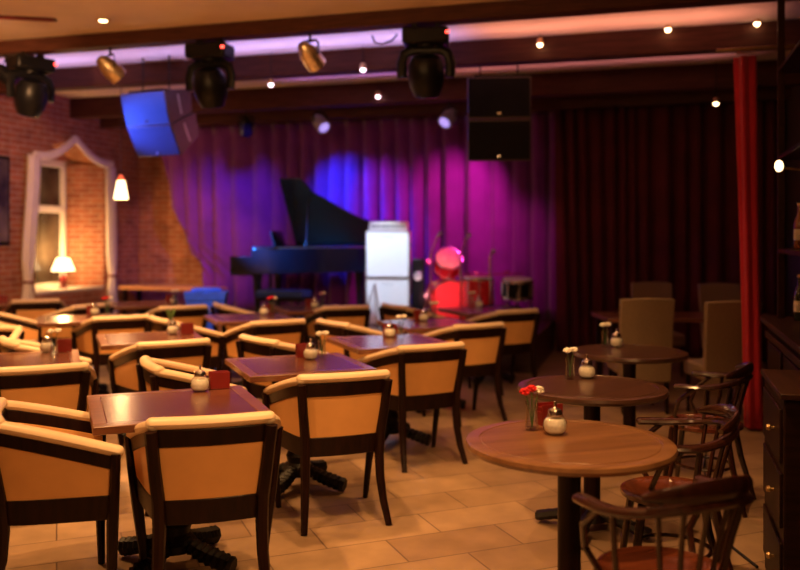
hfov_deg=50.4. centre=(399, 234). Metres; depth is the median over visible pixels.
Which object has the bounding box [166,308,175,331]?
flower vase
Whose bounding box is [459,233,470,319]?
microphone stand
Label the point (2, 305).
square table
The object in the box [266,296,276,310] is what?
flower vase
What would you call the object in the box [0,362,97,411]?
armchair
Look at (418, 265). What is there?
speaker
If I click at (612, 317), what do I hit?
dining table
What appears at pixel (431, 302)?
flower vase
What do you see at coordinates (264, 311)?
jar
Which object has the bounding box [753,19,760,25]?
lamp
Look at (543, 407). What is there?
napkin holder
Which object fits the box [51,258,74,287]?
table lamp
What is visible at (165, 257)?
wall
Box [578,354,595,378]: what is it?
jar
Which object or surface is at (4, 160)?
framed picture
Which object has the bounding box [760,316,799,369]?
cabinet
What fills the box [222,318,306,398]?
armchair
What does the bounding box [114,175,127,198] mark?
pendant lamp
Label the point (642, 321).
dining chair
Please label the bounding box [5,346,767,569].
floor
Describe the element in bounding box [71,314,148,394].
armchair
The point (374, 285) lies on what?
guitar stand
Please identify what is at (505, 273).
cymbal stand
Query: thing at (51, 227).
window
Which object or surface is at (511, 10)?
ceiling beam
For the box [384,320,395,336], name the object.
jar
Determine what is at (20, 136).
wall
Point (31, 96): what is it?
light
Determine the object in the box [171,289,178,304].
flower vase
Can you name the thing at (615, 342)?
jar
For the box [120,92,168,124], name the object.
grille
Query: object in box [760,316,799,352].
countertop
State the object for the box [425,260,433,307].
cymbal stand
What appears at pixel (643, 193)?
curtain
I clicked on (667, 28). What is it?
lamp
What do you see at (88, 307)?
napkin holder
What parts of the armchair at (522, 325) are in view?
leg, arm rail, leg, leg, frame, rail, backrest, leg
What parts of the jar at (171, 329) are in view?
lid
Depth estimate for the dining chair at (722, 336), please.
6.98 m
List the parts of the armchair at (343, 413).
leg, arm rail, panel, frame, leg, frame, backrest, rail, leg, leg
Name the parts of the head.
control panel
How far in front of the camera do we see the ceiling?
7.88 m
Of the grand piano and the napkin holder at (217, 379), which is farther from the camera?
the grand piano
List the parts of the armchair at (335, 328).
leg, rail, backrest, leg, panel, arm rail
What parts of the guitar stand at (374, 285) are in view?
leg, leg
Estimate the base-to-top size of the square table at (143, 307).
0.757 m
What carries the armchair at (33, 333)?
on the floor
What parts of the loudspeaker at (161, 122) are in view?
rigging frame, handle, handle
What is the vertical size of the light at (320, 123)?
0.347 m
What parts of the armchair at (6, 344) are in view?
rail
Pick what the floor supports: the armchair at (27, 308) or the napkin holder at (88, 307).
the armchair at (27, 308)
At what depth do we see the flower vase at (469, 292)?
9.31 m
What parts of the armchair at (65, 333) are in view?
panel, frame, arm rail, leg, rail, leg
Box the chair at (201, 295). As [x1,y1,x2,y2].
[184,287,228,370]
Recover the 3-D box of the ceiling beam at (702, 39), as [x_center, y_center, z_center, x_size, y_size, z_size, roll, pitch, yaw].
[-0.658,-1.830,9.030,9.550,0.240,0.182,0,0,17]
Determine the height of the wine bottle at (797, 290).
0.306 m
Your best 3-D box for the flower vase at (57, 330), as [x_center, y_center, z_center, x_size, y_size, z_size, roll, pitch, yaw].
[-2.277,0.702,5.597,0.091,0.175,0.055,0,0,-32]
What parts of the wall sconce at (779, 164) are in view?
globe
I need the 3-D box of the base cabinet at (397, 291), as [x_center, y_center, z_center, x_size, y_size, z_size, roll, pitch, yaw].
[-0.144,0.850,11.050,0.572,0.600,0.394,0,0,5]
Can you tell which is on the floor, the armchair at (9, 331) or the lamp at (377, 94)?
the armchair at (9, 331)
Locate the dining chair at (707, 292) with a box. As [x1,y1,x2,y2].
[698,283,739,348]
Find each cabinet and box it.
[366,231,410,277]
[366,277,410,324]
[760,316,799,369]
[761,369,799,569]
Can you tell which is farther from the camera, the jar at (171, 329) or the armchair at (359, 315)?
the armchair at (359, 315)
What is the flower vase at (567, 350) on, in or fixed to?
on the round table at (599, 391)
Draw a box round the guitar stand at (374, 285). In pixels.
[368,284,378,328]
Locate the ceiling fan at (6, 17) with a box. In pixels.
[0,15,57,21]
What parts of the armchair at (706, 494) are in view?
seat, crest rail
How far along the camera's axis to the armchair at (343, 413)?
4.52 m
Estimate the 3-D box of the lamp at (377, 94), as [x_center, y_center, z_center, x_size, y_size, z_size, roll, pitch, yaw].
[-0.278,-1.855,10.732,0.066,0.262,0.066,0,0,0]
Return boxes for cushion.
[256,289,310,297]
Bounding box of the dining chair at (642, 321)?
[607,298,674,414]
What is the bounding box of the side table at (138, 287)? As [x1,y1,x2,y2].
[119,284,226,313]
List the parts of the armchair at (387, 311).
leg, rail, backrest, leg, arm rail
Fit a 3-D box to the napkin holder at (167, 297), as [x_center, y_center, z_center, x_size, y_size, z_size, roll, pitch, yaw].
[-2.712,0.747,10.022,0.100,0.086,0.056,0,0,-22]
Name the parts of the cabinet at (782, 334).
panel, moulding, panel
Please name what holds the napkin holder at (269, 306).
on the square table at (231, 320)
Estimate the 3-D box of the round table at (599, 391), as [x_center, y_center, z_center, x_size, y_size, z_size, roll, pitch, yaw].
[1.005,1.165,4.450,0.772,0.750,0.772,0,0,44]
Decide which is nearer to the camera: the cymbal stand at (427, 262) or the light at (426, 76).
the light at (426, 76)
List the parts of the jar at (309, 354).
lid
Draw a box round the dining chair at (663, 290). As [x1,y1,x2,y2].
[631,282,685,376]
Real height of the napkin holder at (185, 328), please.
0.086 m
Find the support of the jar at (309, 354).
on the square table at (283, 367)
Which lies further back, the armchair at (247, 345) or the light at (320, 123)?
the light at (320, 123)
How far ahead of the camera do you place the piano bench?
10.46 m
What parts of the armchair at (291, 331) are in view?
leg, panel, arm rail, leg, backrest, rail, leg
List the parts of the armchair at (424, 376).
arm rail, panel, frame, leg, frame, backrest, rail, leg, leg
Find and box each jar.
[39,333,52,352]
[90,302,99,314]
[167,318,178,333]
[170,293,177,303]
[190,365,209,391]
[259,302,268,314]
[303,339,317,359]
[311,296,318,307]
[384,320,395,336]
[419,307,428,320]
[475,295,482,306]
[543,401,566,435]
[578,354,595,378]
[610,328,623,346]
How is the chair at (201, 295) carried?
on the floor
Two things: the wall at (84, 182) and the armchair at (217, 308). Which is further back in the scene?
the wall at (84, 182)
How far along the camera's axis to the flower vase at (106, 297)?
8.48 m
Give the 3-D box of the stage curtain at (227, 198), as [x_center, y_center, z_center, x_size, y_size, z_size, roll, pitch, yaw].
[-0.858,-0.256,12.276,6.303,2.792,0.237,0,0,17]
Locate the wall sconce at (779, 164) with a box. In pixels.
[775,160,799,171]
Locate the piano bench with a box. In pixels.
[256,289,310,318]
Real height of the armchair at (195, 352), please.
0.830 m
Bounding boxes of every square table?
[0,300,10,311]
[0,349,79,366]
[37,313,120,394]
[87,385,270,569]
[96,331,202,440]
[110,301,180,313]
[203,312,294,386]
[225,352,377,493]
[274,304,336,349]
[326,333,446,445]
[377,318,474,412]
[438,306,515,383]
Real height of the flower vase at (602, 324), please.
0.175 m
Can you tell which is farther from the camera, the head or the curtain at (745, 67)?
the head
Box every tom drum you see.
[433,247,462,279]
[462,276,493,319]
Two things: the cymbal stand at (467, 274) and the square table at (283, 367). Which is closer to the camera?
the square table at (283, 367)
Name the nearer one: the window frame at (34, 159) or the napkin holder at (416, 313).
the napkin holder at (416, 313)
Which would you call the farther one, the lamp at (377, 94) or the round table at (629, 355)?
the lamp at (377, 94)
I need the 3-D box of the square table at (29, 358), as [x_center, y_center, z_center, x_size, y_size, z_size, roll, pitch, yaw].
[-2.440,1.168,5.395,0.760,0.757,0.760,0,0,-22]
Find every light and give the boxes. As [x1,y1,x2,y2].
[0,55,21,85]
[6,51,56,117]
[95,18,110,22]
[96,48,125,83]
[185,39,235,108]
[238,111,253,136]
[298,33,325,71]
[312,107,330,133]
[396,23,455,98]
[438,101,456,128]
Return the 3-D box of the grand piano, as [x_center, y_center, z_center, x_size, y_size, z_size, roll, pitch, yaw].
[-1.247,0.207,11.335,1.670,1.886,1.432,0,0,5]
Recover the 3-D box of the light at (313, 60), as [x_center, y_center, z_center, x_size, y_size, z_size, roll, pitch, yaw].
[-0.806,-1.646,7.675,0.224,0.347,0.284,0,0,37]
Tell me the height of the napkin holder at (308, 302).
0.086 m
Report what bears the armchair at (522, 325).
on the floor
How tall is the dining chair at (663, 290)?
1.012 m
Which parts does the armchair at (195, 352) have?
leg, arm rail, panel, frame, leg, rail, backrest, leg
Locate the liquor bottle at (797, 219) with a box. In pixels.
[794,203,799,248]
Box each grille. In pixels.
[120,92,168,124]
[128,126,179,155]
[469,77,529,116]
[469,121,529,159]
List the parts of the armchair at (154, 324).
leg, rail, arm rail, frame, panel, leg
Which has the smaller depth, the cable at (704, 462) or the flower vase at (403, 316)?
the cable at (704, 462)
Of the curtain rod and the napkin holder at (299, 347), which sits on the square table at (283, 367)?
the napkin holder at (299, 347)
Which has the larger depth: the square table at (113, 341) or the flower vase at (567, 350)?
the square table at (113, 341)
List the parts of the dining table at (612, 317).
leg, leg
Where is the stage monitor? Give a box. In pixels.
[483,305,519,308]
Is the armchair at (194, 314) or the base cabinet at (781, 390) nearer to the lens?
the base cabinet at (781, 390)
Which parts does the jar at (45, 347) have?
lid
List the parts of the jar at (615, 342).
lid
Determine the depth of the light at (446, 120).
10.55 m
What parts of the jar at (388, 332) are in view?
lid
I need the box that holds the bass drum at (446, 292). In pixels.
[425,279,468,319]
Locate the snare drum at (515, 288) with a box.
[501,276,533,307]
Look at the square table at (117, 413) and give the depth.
3.91 m
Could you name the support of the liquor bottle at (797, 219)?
on the shelf
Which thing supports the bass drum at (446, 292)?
on the stage platform
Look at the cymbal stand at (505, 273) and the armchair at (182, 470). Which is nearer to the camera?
the armchair at (182, 470)
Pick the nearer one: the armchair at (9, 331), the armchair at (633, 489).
the armchair at (633, 489)
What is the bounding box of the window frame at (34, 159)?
[21,135,117,313]
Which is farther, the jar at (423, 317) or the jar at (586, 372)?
the jar at (423, 317)
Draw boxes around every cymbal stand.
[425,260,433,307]
[462,271,488,318]
[491,271,523,304]
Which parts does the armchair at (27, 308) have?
leg, backrest, rail, leg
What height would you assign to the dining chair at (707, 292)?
1.012 m
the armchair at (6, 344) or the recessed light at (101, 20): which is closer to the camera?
the armchair at (6, 344)
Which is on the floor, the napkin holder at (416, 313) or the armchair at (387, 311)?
the armchair at (387, 311)
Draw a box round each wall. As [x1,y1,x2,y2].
[0,95,137,314]
[66,164,102,285]
[138,110,555,345]
[785,85,799,316]
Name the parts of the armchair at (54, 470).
rail, leg, arm rail, panel, arm rail, frame, panel, leg, leg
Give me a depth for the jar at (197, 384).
4.28 m
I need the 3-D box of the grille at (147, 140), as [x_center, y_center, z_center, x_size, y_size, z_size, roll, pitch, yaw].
[-2.684,-1.020,9.267,0.576,0.291,0.172,0,0,24]
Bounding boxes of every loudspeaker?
[120,55,198,156]
[467,64,530,160]
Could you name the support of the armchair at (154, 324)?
on the floor
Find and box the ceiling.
[0,0,799,97]
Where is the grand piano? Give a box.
[230,178,372,312]
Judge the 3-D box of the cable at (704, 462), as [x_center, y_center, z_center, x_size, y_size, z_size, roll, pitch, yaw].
[1.869,1.542,5.040,0.140,0.014,2.220,0,0,14]
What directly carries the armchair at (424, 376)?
on the floor
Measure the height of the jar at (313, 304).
0.130 m
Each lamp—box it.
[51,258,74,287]
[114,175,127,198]
[268,78,273,86]
[360,63,365,71]
[375,91,380,97]
[537,34,542,46]
[664,25,671,31]
[713,97,718,105]
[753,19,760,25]
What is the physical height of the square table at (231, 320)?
0.757 m
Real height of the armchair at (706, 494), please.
0.831 m
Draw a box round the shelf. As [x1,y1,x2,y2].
[777,0,799,317]
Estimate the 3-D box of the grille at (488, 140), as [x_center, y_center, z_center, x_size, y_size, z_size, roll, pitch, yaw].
[0.975,-0.930,8.357,0.595,0.373,0.073,0,0,6]
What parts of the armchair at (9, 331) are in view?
rail, leg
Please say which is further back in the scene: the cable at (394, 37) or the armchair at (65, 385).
the cable at (394, 37)
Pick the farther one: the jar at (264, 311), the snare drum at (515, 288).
the snare drum at (515, 288)
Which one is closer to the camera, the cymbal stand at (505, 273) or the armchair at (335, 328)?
the armchair at (335, 328)
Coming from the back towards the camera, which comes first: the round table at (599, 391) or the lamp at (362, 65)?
the lamp at (362, 65)
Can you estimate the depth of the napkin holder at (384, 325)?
6.69 m
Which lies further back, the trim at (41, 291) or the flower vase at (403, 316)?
the trim at (41, 291)
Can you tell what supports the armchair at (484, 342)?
on the floor
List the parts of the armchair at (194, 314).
leg, rail, backrest, leg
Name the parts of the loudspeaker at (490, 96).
rigging frame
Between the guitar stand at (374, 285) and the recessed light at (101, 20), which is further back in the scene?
the guitar stand at (374, 285)
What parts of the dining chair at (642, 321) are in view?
seat, backrest, leg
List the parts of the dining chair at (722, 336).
leg, seat, leg, backrest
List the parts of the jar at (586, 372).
lid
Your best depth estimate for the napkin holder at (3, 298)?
9.93 m
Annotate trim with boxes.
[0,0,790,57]
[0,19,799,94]
[35,286,103,294]
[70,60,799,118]
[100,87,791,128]
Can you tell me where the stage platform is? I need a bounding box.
[122,310,553,372]
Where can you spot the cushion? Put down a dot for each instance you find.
(279, 293)
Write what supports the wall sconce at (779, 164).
attached to the shelf
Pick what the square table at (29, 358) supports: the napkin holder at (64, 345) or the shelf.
the napkin holder at (64, 345)
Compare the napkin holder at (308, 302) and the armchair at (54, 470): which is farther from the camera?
the napkin holder at (308, 302)
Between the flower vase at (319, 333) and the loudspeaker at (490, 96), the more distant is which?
the loudspeaker at (490, 96)
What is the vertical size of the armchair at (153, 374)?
0.830 m
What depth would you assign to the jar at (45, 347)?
5.71 m
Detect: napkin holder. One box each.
[0,295,7,302]
[56,338,71,352]
[86,305,96,313]
[165,294,173,301]
[180,323,193,334]
[209,370,229,389]
[263,304,273,312]
[295,343,312,357]
[305,299,314,306]
[383,324,396,335]
[413,310,424,319]
[535,401,562,425]
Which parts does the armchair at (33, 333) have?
arm rail, panel, leg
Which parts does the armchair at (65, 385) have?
backrest, rail, leg, arm rail, leg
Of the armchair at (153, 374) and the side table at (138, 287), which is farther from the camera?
the side table at (138, 287)
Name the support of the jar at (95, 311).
on the square table at (58, 321)
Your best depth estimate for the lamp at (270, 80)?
9.08 m
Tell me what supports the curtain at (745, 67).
hanging from the curtain rod
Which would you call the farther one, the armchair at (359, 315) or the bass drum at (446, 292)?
the bass drum at (446, 292)
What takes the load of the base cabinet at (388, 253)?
on the base cabinet at (397, 291)
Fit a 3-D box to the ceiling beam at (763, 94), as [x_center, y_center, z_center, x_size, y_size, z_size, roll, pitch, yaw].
[0.072,-1.780,11.463,9.550,0.340,0.103,0,0,17]
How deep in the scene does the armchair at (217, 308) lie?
8.87 m
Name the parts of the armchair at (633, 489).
leg, leg, seat, leg, crest rail, leg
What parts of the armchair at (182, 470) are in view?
leg, arm rail, panel, frame, leg, rail, frame, backrest, leg, leg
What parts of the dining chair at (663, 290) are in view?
backrest, seat, leg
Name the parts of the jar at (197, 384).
lid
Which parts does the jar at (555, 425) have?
lid, glass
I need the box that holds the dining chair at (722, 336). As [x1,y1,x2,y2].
[684,300,761,411]
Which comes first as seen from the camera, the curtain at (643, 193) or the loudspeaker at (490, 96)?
the loudspeaker at (490, 96)
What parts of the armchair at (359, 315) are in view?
leg, frame, arm rail, panel, leg, rail, backrest, leg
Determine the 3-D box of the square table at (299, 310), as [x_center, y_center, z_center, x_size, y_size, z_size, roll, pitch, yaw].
[-0.950,1.168,9.250,0.760,0.757,0.760,0,0,-22]
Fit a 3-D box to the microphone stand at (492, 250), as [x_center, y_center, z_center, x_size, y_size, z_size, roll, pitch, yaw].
[1.104,0.657,10.422,0.257,0.985,0.257,0,0,27]
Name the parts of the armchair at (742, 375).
leg, leg, seat, leg, crest rail, leg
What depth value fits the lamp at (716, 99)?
9.56 m
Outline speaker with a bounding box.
[412,259,424,309]
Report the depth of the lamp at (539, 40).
8.24 m
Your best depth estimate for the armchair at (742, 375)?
4.81 m
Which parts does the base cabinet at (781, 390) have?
knob, knob, knob, drawer, drawer, drawer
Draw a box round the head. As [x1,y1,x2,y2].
[369,220,408,229]
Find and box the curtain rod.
[716,44,795,51]
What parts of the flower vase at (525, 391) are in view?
flower, stem, stem, glass, flower, stem, flower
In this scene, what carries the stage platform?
on the floor
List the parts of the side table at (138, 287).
leg, leg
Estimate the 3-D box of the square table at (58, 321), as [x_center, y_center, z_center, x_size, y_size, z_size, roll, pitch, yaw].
[-3.030,1.168,8.080,0.760,0.757,0.760,0,0,-22]
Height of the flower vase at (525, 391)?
0.182 m
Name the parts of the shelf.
post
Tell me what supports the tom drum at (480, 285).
on the stage platform
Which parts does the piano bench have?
frame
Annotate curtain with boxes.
[161,111,555,320]
[555,101,776,360]
[733,52,762,429]
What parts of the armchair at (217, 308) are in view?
leg, rail, leg, arm rail, panel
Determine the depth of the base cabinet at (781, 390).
3.42 m
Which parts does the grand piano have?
leg, lid, leg, lid, leg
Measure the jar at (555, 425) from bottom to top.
0.130 m
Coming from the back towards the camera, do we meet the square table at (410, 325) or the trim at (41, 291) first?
the trim at (41, 291)
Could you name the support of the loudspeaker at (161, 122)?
hanging from the ceiling
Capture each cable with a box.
[371,34,397,44]
[703,452,758,567]
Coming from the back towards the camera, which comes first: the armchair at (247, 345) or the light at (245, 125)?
the light at (245, 125)
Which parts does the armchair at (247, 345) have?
leg, rail, backrest, frame, leg, arm rail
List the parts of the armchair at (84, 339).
leg, arm rail, panel, frame, leg, frame, rail, backrest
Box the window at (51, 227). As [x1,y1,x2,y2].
[35,160,65,288]
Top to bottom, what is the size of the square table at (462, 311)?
0.757 m
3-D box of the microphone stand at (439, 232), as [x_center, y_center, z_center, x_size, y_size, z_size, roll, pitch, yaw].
[0.391,0.553,10.629,0.266,1.195,0.276,0,0,0]
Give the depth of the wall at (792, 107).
10.08 m
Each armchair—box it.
[0,312,41,342]
[0,325,24,339]
[0,336,91,364]
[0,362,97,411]
[0,397,123,569]
[4,298,67,319]
[35,302,113,370]
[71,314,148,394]
[108,338,211,447]
[124,411,282,569]
[136,355,246,516]
[145,304,208,327]
[145,315,222,370]
[210,302,254,369]
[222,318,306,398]
[235,334,327,398]
[262,369,392,535]
[304,305,370,346]
[313,318,382,359]
[357,341,467,472]
[378,303,447,334]
[422,322,507,426]
[465,308,539,395]
[572,474,753,569]
[620,404,739,569]
[663,361,756,517]
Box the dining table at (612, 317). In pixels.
[591,312,776,375]
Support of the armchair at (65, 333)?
on the floor
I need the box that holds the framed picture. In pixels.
[0,156,9,244]
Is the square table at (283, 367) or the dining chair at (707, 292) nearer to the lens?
the square table at (283, 367)
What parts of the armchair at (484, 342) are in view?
arm rail, leg, leg, frame, rail, backrest, leg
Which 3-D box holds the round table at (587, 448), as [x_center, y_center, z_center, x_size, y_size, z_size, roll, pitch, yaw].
[0.652,1.165,3.275,0.799,0.750,0.799,0,0,-17]
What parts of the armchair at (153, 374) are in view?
leg, rail, backrest, leg, panel, arm rail, arm rail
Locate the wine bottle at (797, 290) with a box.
[794,275,799,320]
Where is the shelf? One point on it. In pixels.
(791, 63)
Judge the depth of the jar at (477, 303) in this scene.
9.30 m
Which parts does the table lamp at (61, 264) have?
lamp shade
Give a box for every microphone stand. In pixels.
[429,231,441,312]
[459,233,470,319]
[489,249,495,304]
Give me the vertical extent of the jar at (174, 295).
0.130 m
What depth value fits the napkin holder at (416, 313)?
7.93 m
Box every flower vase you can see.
[47,328,61,354]
[101,296,112,313]
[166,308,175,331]
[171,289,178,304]
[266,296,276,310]
[316,331,328,358]
[396,314,406,335]
[430,301,438,318]
[468,291,475,305]
[519,385,543,430]
[563,347,577,379]
[600,322,610,346]
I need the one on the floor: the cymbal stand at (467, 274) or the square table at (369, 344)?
the square table at (369, 344)
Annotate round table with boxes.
[465,419,677,569]
[518,374,668,539]
[572,344,688,464]
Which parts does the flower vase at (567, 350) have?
flower, glass, flower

